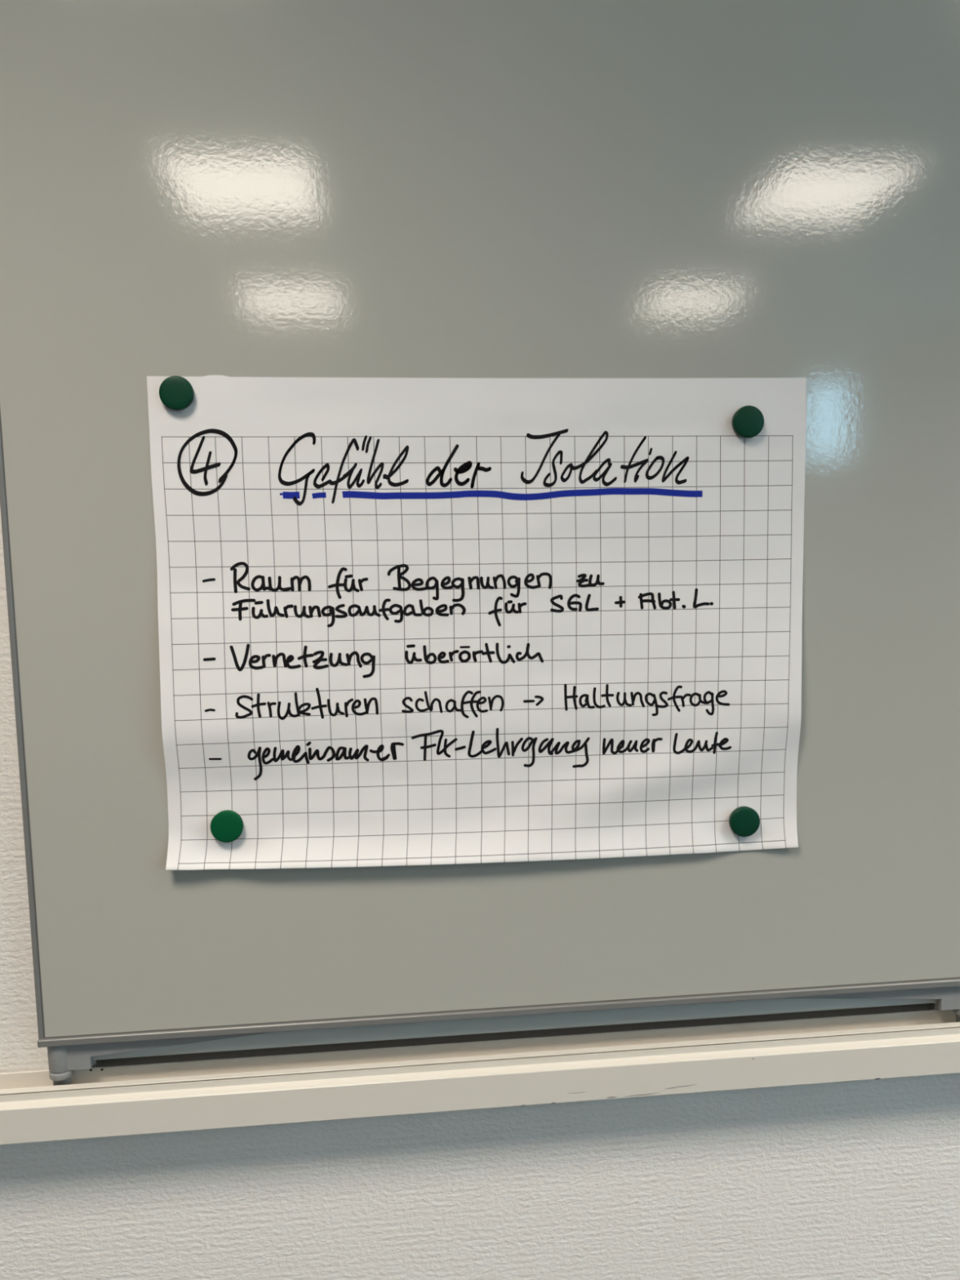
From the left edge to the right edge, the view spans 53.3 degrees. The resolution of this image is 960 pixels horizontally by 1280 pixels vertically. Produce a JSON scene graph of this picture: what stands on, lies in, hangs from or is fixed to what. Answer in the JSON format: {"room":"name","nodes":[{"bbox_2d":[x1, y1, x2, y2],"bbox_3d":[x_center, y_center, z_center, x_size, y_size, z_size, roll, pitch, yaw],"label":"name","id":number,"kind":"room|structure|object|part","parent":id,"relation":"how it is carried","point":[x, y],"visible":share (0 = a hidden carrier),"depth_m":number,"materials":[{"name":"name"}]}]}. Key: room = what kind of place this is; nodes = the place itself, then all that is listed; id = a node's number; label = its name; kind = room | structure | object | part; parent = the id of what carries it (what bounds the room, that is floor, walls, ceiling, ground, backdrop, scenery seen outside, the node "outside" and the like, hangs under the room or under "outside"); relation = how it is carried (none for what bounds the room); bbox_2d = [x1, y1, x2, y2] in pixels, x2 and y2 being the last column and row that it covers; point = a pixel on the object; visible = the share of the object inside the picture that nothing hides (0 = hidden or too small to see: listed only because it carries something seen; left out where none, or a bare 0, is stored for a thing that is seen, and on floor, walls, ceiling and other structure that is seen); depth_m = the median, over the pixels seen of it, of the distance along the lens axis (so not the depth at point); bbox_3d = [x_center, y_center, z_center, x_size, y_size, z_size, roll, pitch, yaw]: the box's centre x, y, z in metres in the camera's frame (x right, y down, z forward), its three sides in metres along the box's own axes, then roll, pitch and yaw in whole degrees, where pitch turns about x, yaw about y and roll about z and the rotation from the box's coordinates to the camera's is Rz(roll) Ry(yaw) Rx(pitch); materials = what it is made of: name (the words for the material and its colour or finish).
{"room":"meeting room","nodes":[
{"label":"meeting room","id":0,"kind":"room"},
{"bbox_2d":[0,509,959,1279],"bbox_3d":[0.452,-0.049,1.113,6.600,2.755,0.150,-2,6,-5],"label":"wall","id":1,"kind":"structure","parent":0,"point":[853,1180],"depth_m":1.06,"materials":[{"name":"white paint"}]},
{"bbox_2d":[0,1008,959,1145],"bbox_3d":[0.224,0.455,1.040,4.600,0.052,0.052,-2,6,-5],"label":"rail","id":2,"kind":"object","parent":1,"relation":"attached to","point":[100,1102],"visible":0.98,"depth_m":1.00,"materials":[{"name":"beige paint"}]},
{"bbox_2d":[0,0,959,1085],"bbox_3d":[0.042,-0.172,0.964,1.008,1.252,0.031,-2,6,-5],"label":"whiteboard","id":3,"kind":"object","parent":1,"relation":"attached to","point":[359,188],"visible":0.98,"depth_m":0.94,"materials":[{"name":"grey ceramic"}]},
{"bbox_3d":[-0.457,-0.187,0.914,0.005,1.190,0.020,-2,6,-5],"label":"frame","id":4,"kind":"part","parent":3,"relation":"part of","materials":[{"name":"grey metal"}]},
{"bbox_2d":[210,809,243,842],"bbox_3d":[-0.253,0.186,0.956,0.032,0.032,0.009,-2,6,-5],"label":"round magnet","id":5,"kind":"object","parent":3,"relation":"attached to","point":[227,825],"visible":1,"depth_m":0.95,"materials":[{"name":"green plastic"}]},
{"bbox_2d":[146,374,806,870],"bbox_3d":[0.010,-0.015,0.959,0.658,0.497,0.014,-2,6,-5],"label":"sheet","id":6,"kind":"object","parent":3,"relation":"attached to","point":[402,621],"visible":1,"depth_m":0.96,"materials":[{"name":"paper"}]},
{"bbox_2d":[159,375,194,410],"bbox_3d":[-0.289,-0.235,0.911,0.032,0.032,0.009,-2,6,-5],"label":"round magnet","id":7,"kind":"object","parent":6,"relation":"attached to","point":[176,393],"visible":1,"depth_m":0.91,"materials":[{"name":"green plastic"}]},
{"bbox_3d":[0.055,0.390,1.017,1.008,0.008,0.022,-2,6,-5],"label":"frame","id":8,"kind":"part","parent":3,"relation":"part of","materials":[{"name":"grey metal"}]},
{"bbox_2d":[728,805,759,836],"bbox_3d":[0.278,0.191,1.006,0.032,0.032,0.009,-2,6,-5],"label":"round magnet","id":9,"kind":"object","parent":3,"relation":"attached to","point":[744,821],"visible":1,"depth_m":1.00,"materials":[{"name":"green plastic"}]},
{"bbox_2d":[731,405,764,438],"bbox_3d":[0.270,-0.220,0.964,0.032,0.032,0.009,-2,6,-5],"label":"round magnet","id":10,"kind":"object","parent":3,"relation":"attached to","point":[747,422],"visible":1,"depth_m":0.96,"materials":[{"name":"green plastic"}]}
]}

